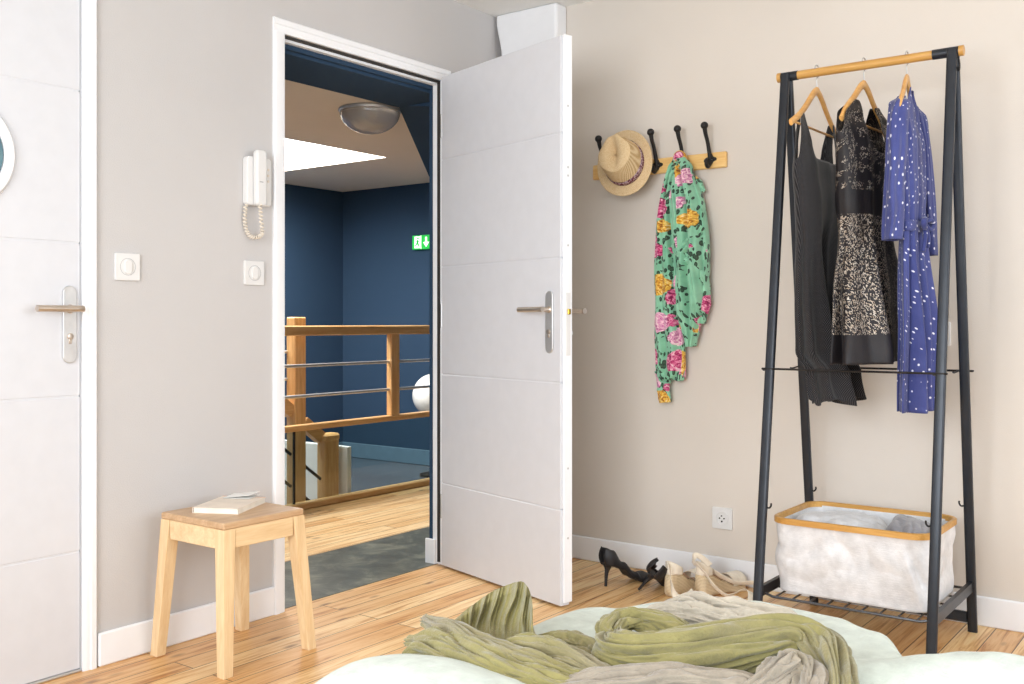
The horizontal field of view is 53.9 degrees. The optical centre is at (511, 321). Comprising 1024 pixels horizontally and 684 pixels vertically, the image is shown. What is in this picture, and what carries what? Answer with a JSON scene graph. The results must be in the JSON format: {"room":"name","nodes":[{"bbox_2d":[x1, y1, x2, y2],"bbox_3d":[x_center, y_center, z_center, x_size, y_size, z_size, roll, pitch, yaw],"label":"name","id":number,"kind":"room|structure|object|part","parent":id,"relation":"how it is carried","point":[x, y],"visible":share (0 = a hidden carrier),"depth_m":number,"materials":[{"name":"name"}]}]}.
{"room":"bedroom","nodes":[
{"label":"bedroom","id":0,"kind":"room"},
{"bbox_2d":[97,0,501,665],"bbox_3d":[-1.665,-0.177,2.457,0.050,2.405,5.400,0,0,37],"label":"wall","id":1,"kind":"structure","parent":0,"point":[185,87],"depth_m":3.25,"materials":[{"name":"grey paint"}]},
{"bbox_2d":[0,0,84,683],"bbox_3d":[-1.526,-0.025,2.597,0.108,2.100,0.950,0,0,37],"label":"door","id":2,"kind":"structure","parent":1,"relation":"in","point":[41,308],"depth_m":2.86,"materials":[{"name":"white paint"}]},
{"bbox_3d":[-1.468,-0.459,2.671,0.004,0.236,0.236,0,0,37],"label":"porthole glass","id":3,"kind":"part","parent":2,"relation":"part of","materials":[{"name":"blue glass"}]},
{"bbox_3d":[-1.557,1.021,2.600,0.054,0.008,0.918,0,0,37],"label":"sill","id":4,"kind":"part","parent":2,"relation":"part of","materials":[{"name":"silver metal"}]},
{"bbox_3d":[-1.295,-0.038,2.867,0.061,0.026,0.139,0,0,37],"label":"lever","id":5,"kind":"part","parent":2,"relation":"part of","materials":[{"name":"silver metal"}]},
{"bbox_3d":[-1.285,0.007,2.925,0.008,0.225,0.042,0,0,37],"label":"handle","id":6,"kind":"part","parent":2,"relation":"part of","materials":[{"name":"silver metal"}]},
{"bbox_3d":[-1.551,-0.025,2.616,0.044,2.100,0.950,0,0,37],"label":"frame","id":7,"kind":"part","parent":2,"relation":"part of","materials":[{"name":"white wood"}]},
{"bbox_2d":[82,0,96,670],"bbox_3d":[-1.524,-0.042,2.595,0.013,2.134,0.978,0,0,37],"label":"trim","id":8,"kind":"structure","parent":1,"relation":"attached to","point":[89,7],"depth_m":2.97,"materials":[{"name":"white wood"}]},
{"bbox_2d":[114,253,139,280],"bbox_3d":[-1.171,-0.168,3.068,0.014,0.083,0.083,0,0,37],"label":"light switch","id":9,"kind":"object","parent":1,"relation":"attached to","point":[126,265],"visible":1,"depth_m":3.06,"materials":[{"name":"white plastic"}]},
{"bbox_2d":[98,586,273,666],"bbox_3d":[-1.031,0.975,3.257,0.014,0.100,0.664,0,0,37],"label":"baseboard","id":10,"kind":"structure","parent":1,"relation":"attached to","point":[132,640],"depth_m":3.19,"materials":[{"name":"white wood"}]},
{"bbox_2d":[243,260,263,284],"bbox_3d":[-0.884,-0.168,3.455,0.014,0.083,0.083,0,0,37],"label":"light switch","id":11,"kind":"object","parent":1,"relation":"attached to","point":[253,271],"visible":1,"depth_m":3.45,"materials":[{"name":"white plastic"}]},
{"bbox_2d":[242,150,270,239],"bbox_3d":[-0.867,-0.433,3.446,0.053,0.305,0.112,0,0,37],"label":"intercom","id":12,"kind":"object","parent":1,"relation":"attached to","point":[256,168],"visible":1,"depth_m":3.42,"materials":[{"name":"white plastic"}]},
{"bbox_3d":[-0.881,-0.342,3.432,0.073,0.121,0.033,0,0,-15],"label":"cord","id":13,"kind":"part","parent":12,"relation":"part of","materials":[{"name":"beige plastic"}]},
{"bbox_2d":[273,16,450,614],"bbox_3d":[-0.549,-0.022,3.907,0.013,2.095,0.955,0,0,37],"label":"trim","id":14,"kind":"structure","parent":1,"relation":"attached to","point":[281,27],"depth_m":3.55,"materials":[{"name":"white wood"}]},
{"bbox_2d":[440,34,586,605],"bbox_3d":[-0.029,-0.007,3.937,0.204,2.046,0.818,0,0,-36],"label":"door","id":15,"kind":"structure","parent":1,"relation":"in","point":[506,311],"depth_m":3.83,"materials":[{"name":"white paint"}]},
{"bbox_3d":[0.083,-0.045,3.666,0.061,0.026,0.139,0,0,-37],"label":"lever","id":16,"kind":"part","parent":15,"relation":"part of","materials":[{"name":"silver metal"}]},
{"bbox_3d":[0.135,0.000,3.640,0.008,0.225,0.042,0,0,-37],"label":"handle","id":17,"kind":"part","parent":15,"relation":"part of","materials":[{"name":"silver metal"}]},
{"bbox_3d":[0.201,0.007,3.609,0.020,0.225,0.003,0,0,-37],"label":"lock plate","id":18,"kind":"part","parent":15,"relation":"part of","materials":[{"name":"white metal"}]},
{"bbox_3d":[0.199,-0.040,3.720,0.091,0.026,0.139,0,0,-37],"label":"lever","id":19,"kind":"part","parent":15,"relation":"part of","materials":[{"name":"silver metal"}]},
{"bbox_2d":[285,184,342,442],"bbox_3d":[-2.389,0.725,6.255,0.160,3.800,3.635,0,0,37],"label":"wall","id":20,"kind":"structure","parent":0,"point":[313,216],"depth_m":7.50,"materials":[{"name":"blue paint"}]},
{"bbox_2d":[285,440,350,504],"bbox_3d":[-1.972,1.680,5.198,0.870,1.890,2.435,0,0,37],"label":"wall","id":21,"kind":"structure","parent":0,"point":[311,447],"depth_m":6.09,"materials":[{"name":"white paint"}]},
{"bbox_2d":[285,50,428,191],"bbox_3d":[-1.294,-1.035,5.442,2.888,0.120,3.635,0,0,37],"label":"ceiling","id":22,"kind":"structure","parent":0,"point":[390,158],"depth_m":5.32,"materials":[{"name":"white paint"}]},
{"bbox_2d":[285,139,334,155],"bbox_3d":[-1.600,-1.195,5.870,1.125,0.200,1.397,0,0,37],"label":"window","id":23,"kind":"structure","parent":22,"relation":"attached to","point":[292,147],"depth_m":6.55,"materials":[{"name":"white glass"}]},
{"bbox_2d":[338,103,400,134],"bbox_3d":[-0.664,-0.936,4.703,0.292,0.115,0.292,0,0,37],"label":"ceiling light","id":24,"kind":"object","parent":22,"relation":"attached to","point":[364,118],"visible":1,"depth_m":4.61,"materials":[{"name":"silver metal"}]},
{"bbox_2d":[285,44,432,538],"bbox_3d":[-0.108,-0.225,4.602,0.017,2.500,3.700,0,0,37],"label":"wall","id":25,"kind":"structure","parent":0,"point":[291,48],"depth_m":4.28,"materials":[{"name":"blue paint"}]},
{"bbox_2d":[425,538,435,563],"bbox_3d":[-0.346,0.973,4.277,0.054,0.105,0.010,0,0,37],"label":"baseboard","id":26,"kind":"structure","parent":25,"relation":"attached to","point":[430,544],"depth_m":4.27,"materials":[{"name":"white wood"}]},
{"bbox_2d":[343,183,428,449],"bbox_3d":[-0.186,0.725,6.923,2.900,3.800,0.065,0,0,37],"label":"wall","id":27,"kind":"structure","parent":0,"point":[386,281],"depth_m":7.46,"materials":[{"name":"blue paint"}]},
{"bbox_2d":[342,442,428,465],"bbox_3d":[-0.184,0.970,6.873,2.777,0.110,0.013,0,0,37],"label":"baseboard","id":28,"kind":"structure","parent":27,"relation":"attached to","point":[358,450],"depth_m":7.40,"materials":[{"name":"blue paint"}]},
{"bbox_2d":[412,235,428,249],"bbox_3d":[-0.634,-0.570,7.195,0.193,0.100,0.034,0,0,37],"label":"exit sign","id":29,"kind":"object","parent":27,"relation":"attached to","point":[419,242],"visible":0.86,"depth_m":7.19,"materials":[{"name":"green plastic"}]},
{"bbox_3d":[-0.673,-0.570,7.206,0.064,0.096,0.003,0,0,37],"label":"white doorway","id":30,"kind":"part","parent":29,"relation":"part of","materials":[{"name":"white plastic"}]},
{"bbox_2d":[399,102,428,174],"bbox_3d":[-0.420,-0.950,5.778,1.884,0.089,2.044,0,0,37],"label":"ceiling","id":31,"kind":"structure","parent":0,"point":[416,117],"depth_m":4.99,"materials":[{"name":"blue paint"}]},
{"bbox_2d":[454,0,593,16],"bbox_3d":[0.378,-1.430,1.015,5.050,0.100,5.520,0,0,37],"label":"ceiling","id":32,"kind":"structure","parent":0,"point":[495,8],"depth_m":4.38,"materials":[{"name":"white paint"}]},
{"bbox_2d":[40,457,1023,683],"bbox_3d":[-0.268,1.084,2.500,7.857,0.122,7.135,0,0,37],"label":"floor","id":33,"kind":"structure","parent":0,"point":[376,618],"depth_m":3.64,"materials":[{"name":"brown wood"}]},
{"bbox_2d":[150,502,315,679],"bbox_3d":[-0.863,0.802,3.130,0.359,0.445,0.353,0,0,37],"label":"wooden stool","id":34,"kind":"object","parent":33,"relation":"on","point":[230,535],"visible":0.86,"depth_m":3.06,"materials":[{"name":"brown wood"}]},
{"bbox_3d":[-1.063,0.812,3.088,0.087,0.425,0.048,0,0,37],"label":"leg","id":35,"kind":"part","parent":34,"relation":"part of","materials":[{"name":"brown wood"}]},
{"bbox_3d":[-0.831,0.812,2.916,0.051,0.425,0.048,0,0,37],"label":"leg","id":36,"kind":"part","parent":34,"relation":"part of","materials":[{"name":"brown wood"}]},
{"bbox_2d":[192,496,265,513],"bbox_3d":[-0.880,0.571,3.145,0.148,0.018,0.204,0,0,10],"label":"paperback book","id":37,"kind":"object","parent":34,"relation":"on","point":[220,505],"visible":1,"depth_m":3.09,"materials":[{"name":"white paper"}]},
{"bbox_2d":[223,491,258,498],"bbox_3d":[-0.869,0.555,3.236,0.090,0.012,0.080,0,0,10],"label":"folded card","id":38,"kind":"object","parent":37,"relation":"on","point":[246,495],"visible":1,"depth_m":3.23,"materials":[{"name":"white paper"}]},
{"bbox_3d":[-0.859,0.590,3.105,0.304,0.020,0.304,0,0,37],"label":"seat","id":39,"kind":"part","parent":34,"relation":"part of","materials":[{"name":"brown wood"}]},
{"bbox_3d":[-0.892,0.812,3.318,0.087,0.425,0.084,0,0,37],"label":"leg","id":40,"kind":"part","parent":34,"relation":"part of","materials":[{"name":"brown wood"}]},
{"bbox_3d":[-0.660,0.812,3.146,0.051,0.425,0.084,0,0,37],"label":"leg","id":41,"kind":"part","parent":34,"relation":"part of","materials":[{"name":"brown wood"}]},
{"bbox_2d":[285,325,428,509],"bbox_3d":[-1.139,0.500,5.539,0.070,1.050,3.295,0,0,37],"label":"stair railing","id":42,"kind":"object","parent":33,"relation":"on","point":[392,332],"visible":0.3,"depth_m":5.91,"materials":[{"name":"oak"},{"name":"brushed stainless steel"}]},
{"bbox_3d":[-1.132,0.240,5.549,0.018,0.018,3.200,0,0,37],"label":"rod","id":43,"kind":"part","parent":42,"relation":"part of","materials":[{"name":"silver metal"}]},
{"bbox_3d":[-1.132,0.407,5.549,0.018,0.018,3.200,0,0,37],"label":"rod","id":44,"kind":"part","parent":42,"relation":"part of","materials":[{"name":"silver metal"}]},
{"bbox_3d":[-1.132,0.579,5.549,0.050,0.032,3.200,0,0,37],"label":"rail","id":45,"kind":"part","parent":42,"relation":"part of","materials":[{"name":"brown wood"}]},
{"bbox_3d":[-1.132,0.048,5.549,0.060,0.055,3.200,0,0,37],"label":"handrail","id":46,"kind":"part","parent":42,"relation":"part of","materials":[{"name":"brown wood"}]},
{"bbox_3d":[-1.132,1.008,5.549,0.060,0.034,3.200,0,0,37],"label":"rail","id":47,"kind":"part","parent":42,"relation":"part of","materials":[{"name":"brown wood"}]},
{"bbox_2d":[412,374,428,477],"bbox_3d":[-0.521,0.685,6.740,0.291,0.680,0.291,0,0,37],"label":"globe lamp","id":48,"kind":"object","parent":33,"relation":"on","point":[420,396],"visible":0.3,"depth_m":6.64,"materials":[{"name":"white glass"}]},
{"bbox_3d":[-0.521,0.490,6.740,0.291,0.290,0.291,0,0,37],"label":"lamp globe","id":49,"kind":"part","parent":48,"relation":"part of"},
{"bbox_2d":[599,546,647,585],"bbox_3d":[0.449,0.949,3.960,0.247,0.154,0.081,0,0,-31],"label":"shoe","id":50,"kind":"object","parent":33,"relation":"on","point":[608,558],"visible":0.88,"depth_m":3.91,"materials":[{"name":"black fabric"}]},
{"bbox_2d":[638,558,667,590],"bbox_3d":[0.546,0.961,3.882,0.115,0.152,0.262,0,0,10],"label":"shoe","id":51,"kind":"object","parent":33,"relation":"on","point":[659,575],"visible":0.91,"depth_m":3.78,"materials":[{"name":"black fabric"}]},
{"bbox_2d":[314,600,1023,683],"bbox_3d":[0.259,0.739,0.656,1.812,0.572,2.402,0,0,37],"label":"bed","id":52,"kind":"object","parent":33,"relation":"on","point":[877,659],"visible":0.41,"depth_m":1.49,"materials":[{"name":"grey fabric"}]},
{"bbox_2d":[402,581,859,683],"bbox_3d":[0.149,0.479,1.441,0.669,0.121,0.386,0,0,17],"label":"throw","id":53,"kind":"object","parent":52,"relation":"on","point":[496,633],"visible":0.97,"depth_m":1.43,"materials":[{"name":"green fabric"}]},
{"bbox_2d":[647,591,796,623],"bbox_3d":[0.346,0.496,1.690,0.272,0.068,0.154,0,0,29],"label":"scarf","id":54,"kind":"object","parent":52,"relation":"on","point":[693,607],"visible":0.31,"depth_m":1.67,"materials":[{"name":"fabric"}]},
{"bbox_2d":[664,561,695,596],"bbox_3d":[0.669,0.958,3.816,0.129,0.134,0.285,0,0,37],"label":"sandal","id":55,"kind":"object","parent":33,"relation":"on","point":[677,582],"visible":0.76,"depth_m":3.76,"materials":[{"name":"leather"}]},
{"bbox_2d":[665,561,682,574],"bbox_3d":[0.604,0.919,3.779,0.067,0.052,0.049,0,0,37],"label":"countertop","id":56,"kind":"structure","parent":55,"relation":"on","point":[675,568],"depth_m":3.76,"materials":[{"name":"beige fabric"}]},
{"bbox_2d":[692,552,753,600],"bbox_3d":[0.844,0.942,3.721,0.266,0.170,0.316,0,0,-34],"label":"sandal","id":57,"kind":"object","parent":33,"relation":"on","point":[708,580],"visible":0.91,"depth_m":3.76,"materials":[{"name":"leather"}]},
{"bbox_2d":[696,561,712,575],"bbox_3d":[0.713,0.919,3.772,0.046,0.052,0.067,0,0,-33],"label":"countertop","id":58,"kind":"structure","parent":57,"relation":"on","point":[709,571],"depth_m":3.75,"materials":[{"name":"beige fabric"}]},
{"bbox_2d":[753,45,977,653],"bbox_3d":[1.153,0.086,3.280,0.596,1.878,0.550,0,0,37],"label":"clothes rack","id":59,"kind":"object","parent":33,"relation":"on","point":[952,172],"visible":0.83,"depth_m":3.23,"materials":[{"name":"black metal"}]},
{"bbox_3d":[0.856,0.090,3.328,0.030,1.870,0.273,0,0,37],"label":"leg","id":60,"kind":"part","parent":59,"relation":"part of","materials":[{"name":"grey metal"}]},
{"bbox_3d":[0.918,-0.837,3.453,0.013,0.033,0.033,0,0,37],"label":"knob","id":61,"kind":"part","parent":59,"relation":"part of","materials":[{"name":"brown wood"}]},
{"bbox_3d":[1.021,0.090,3.550,0.030,1.870,0.273,0,0,37],"label":"leg","id":62,"kind":"part","parent":59,"relation":"part of","materials":[{"name":"grey metal"}]},
{"bbox_2d":[789,65,835,138],"bbox_3d":[1.022,-0.744,3.376,0.015,0.237,0.460,0,0,38],"label":"clothes hanger","id":63,"kind":"object","parent":59,"relation":"hanging from","point":[816,91],"visible":0.91,"depth_m":3.36,"materials":[{"name":"brown wood"}]},
{"bbox_2d":[792,113,866,405],"bbox_3d":[1.058,-0.204,3.340,0.197,0.952,0.361,0,0,37],"label":"dress","id":64,"kind":"object","parent":63,"relation":"hanging from","point":[816,228],"visible":0.82,"depth_m":3.27,"materials":[{"name":"black fabric"}]},
{"bbox_2d":[839,57,883,136],"bbox_3d":[1.148,-0.745,3.283,0.015,0.235,0.386,0,0,41],"label":"clothes hanger","id":65,"kind":"object","parent":59,"relation":"hanging from","point":[863,84],"visible":0.85,"depth_m":3.27,"materials":[{"name":"brown wood"}]},
{"bbox_2d":[764,585,962,622],"bbox_3d":[1.157,0.880,3.285,0.514,0.015,0.465,0,0,37],"label":"wire shelf","id":66,"kind":"object","parent":59,"relation":"attached to","point":[955,600],"depth_m":3.11,"materials":[{"name":"black metal"}]},
{"bbox_2d":[830,99,897,364],"bbox_3d":[1.153,-0.290,3.240,0.196,0.840,0.507,0,0,37],"label":"dress","id":67,"kind":"object","parent":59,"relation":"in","point":[864,311],"visible":0.84,"depth_m":3.15,"materials":[{"name":"black fabric"}]},
{"bbox_3d":[1.145,-0.837,3.285,0.444,0.029,0.029,0,0,37],"label":"bamboo rail","id":68,"kind":"part","parent":59,"relation":"part of","materials":[{"name":"brown wood"}]},
{"bbox_2d":[774,501,956,612],"bbox_3d":[1.145,0.750,3.270,0.500,0.240,0.388,0,0,37],"label":"laundry basket","id":69,"kind":"object","parent":59,"relation":"on","point":[888,569],"visible":0.78,"depth_m":3.13,"materials":[{"name":"white fabric"}]},
{"bbox_2d":[796,510,887,529],"bbox_3d":[1.082,0.687,3.308,0.314,0.120,0.286,0,0,37],"label":"laundry","id":70,"kind":"object","parent":69,"relation":"in","point":[858,519],"visible":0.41,"depth_m":3.26,"materials":[{"name":"grey fabric"}]},
{"bbox_2d":[886,514,929,532],"bbox_3d":[1.245,0.670,3.155,0.146,0.123,0.226,0,0,37],"label":"garment","id":71,"kind":"object","parent":69,"relation":"in","point":[901,522],"visible":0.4,"depth_m":3.10,"materials":[{"name":"fabric"}]},
{"bbox_2d":[761,366,973,375],"bbox_3d":[1.158,0.158,3.289,0.581,0.014,0.339,0,0,37],"label":"crossbar","id":72,"kind":"object","parent":59,"relation":"attached to","point":[769,370],"depth_m":3.23,"materials":[{"name":"black metal"}]},
{"bbox_2d":[899,51,910,105],"bbox_3d":[1.256,-0.748,3.203,0.015,0.229,0.331,0,0,29],"label":"clothes hanger","id":73,"kind":"object","parent":59,"relation":"hanging from","point":[906,84],"visible":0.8,"depth_m":3.15,"materials":[{"name":"brown wood"}]},
{"bbox_2d":[881,87,937,413],"bbox_3d":[1.279,-0.230,3.181,0.132,1.020,0.428,0,0,35],"label":"polka dot dress","id":74,"kind":"object","parent":73,"relation":"hanging from","point":[909,212],"visible":0.98,"depth_m":3.10,"materials":[{"name":"blue fabric"}]},
{"bbox_3d":[1.284,0.090,3.009,0.030,1.870,0.273,0,0,37],"label":"leg","id":75,"kind":"part","parent":59,"relation":"part of","materials":[{"name":"grey metal"}]},
{"bbox_3d":[1.387,-0.837,3.106,0.013,0.033,0.033,0,0,37],"label":"knob","id":76,"kind":"part","parent":59,"relation":"part of","materials":[{"name":"brown wood"}]},
{"bbox_3d":[1.450,0.090,3.232,0.030,1.870,0.273,0,0,37],"label":"leg","id":77,"kind":"part","parent":59,"relation":"part of","materials":[{"name":"grey metal"}]},
{"bbox_2d":[566,0,1023,601],"bbox_3d":[1.987,-0.177,3.183,5.050,2.405,0.120,0,0,37],"label":"wall","id":78,"kind":"structure","parent":0,"point":[646,471],"depth_m":3.89,"materials":[{"name":"beige paint"}]},
{"bbox_2d":[497,3,565,55],"bbox_3d":[0.084,-1.248,4.468,0.329,0.265,0.085,0,0,37],"label":"box","id":79,"kind":"object","parent":78,"relation":"attached to","point":[518,30],"depth_m":4.42,"materials":[{"name":"white plastic"}]},
{"bbox_2d":[593,122,726,179],"bbox_3d":[0.574,-0.692,4.100,0.613,0.180,0.093,0,0,37],"label":"rail","id":80,"kind":"object","parent":78,"relation":"attached to","point":[709,160],"visible":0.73,"depth_m":4.01,"materials":[{"name":"brown wood"}]},
{"bbox_2d":[597,130,652,195],"bbox_3d":[0.431,-0.649,4.078,0.245,0.277,0.158,0,0,37],"label":"straw hat","id":81,"kind":"object","parent":80,"relation":"hanging from","point":[625,160],"visible":1,"depth_m":4.05,"materials":[{"name":"beige wicker"}]},
{"bbox_2d":[654,150,711,402],"bbox_3d":[0.656,-0.177,3.991,0.250,1.010,0.120,0,0,37],"label":"scarf","id":82,"kind":"object","parent":80,"relation":"hanging from","point":[683,302],"visible":1,"depth_m":3.97,"materials":[{"name":"green fabric"}]},
{"bbox_2d":[712,506,732,529],"bbox_3d":[0.826,0.772,3.960,0.084,0.084,0.016,0,0,37],"label":"wall socket","id":83,"kind":"object","parent":78,"relation":"attached to","point":[722,518],"visible":1,"depth_m":3.96,"materials":[{"name":"white plastic"}]},
{"bbox_2d":[572,535,1023,632],"bbox_3d":[1.807,0.975,3.233,4.600,0.100,0.014,0,0,37],"label":"baseboard","id":84,"kind":"structure","parent":78,"relation":"attached to","point":[1004,614],"depth_m":3.96,"materials":[{"name":"white wood"}]},
{"bbox_2d":[948,322,950,345],"bbox_3d":[1.472,0.041,3.483,0.084,0.084,0.012,0,0,37],"label":"light switch","id":85,"kind":"object","parent":78,"relation":"attached to","point":[949,323],"visible":0.17,"depth_m":3.46,"materials":[{"name":"white plastic"}]},
{"bbox_3d":[-1.984,2.675,5.198,0.890,0.100,2.420,0,0,37],"label":"floor","id":86,"kind":"structure","parent":0,"visible":0},
{"bbox_2d":[285,317,338,503],"bbox_3d":[-1.667,1.298,5.129,0.089,2.653,2.087,0,0,37],"label":"banister","id":87,"kind":"object","parent":86,"relation":"on","point":[327,475],"visible":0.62,"depth_m":5.71,"materials":[{"name":"brown wood"}]},
{"bbox_3d":[-1.227,1.298,5.728,0.077,2.653,0.084,0,0,37],"label":"post","id":88,"kind":"part","parent":87,"relation":"part of","materials":[{"name":"brown wood"}]},
{"bbox_3d":[-1.375,0.773,5.523,0.018,0.656,0.877,0,0,37],"label":"rod","id":89,"kind":"part","parent":87,"relation":"part of","materials":[{"name":"black metal"}]},
{"bbox_3d":[-1.375,0.594,5.523,0.018,0.656,0.877,0,0,37],"label":"rod","id":90,"kind":"part","parent":87,"relation":"part of","materials":[{"name":"black metal"}]},
{"bbox_3d":[-1.376,0.353,5.522,0.045,0.698,0.908,0,0,37],"label":"handrail","id":91,"kind":"part","parent":87,"relation":"part of","materials":[{"name":"brown wood"}]},
{"bbox_3d":[-1.081,1.639,5.916,0.085,1.972,0.124,0,0,37],"label":"newel post","id":92,"kind":"part","parent":87,"relation":"part of","materials":[{"name":"brown wood"}]}
]}

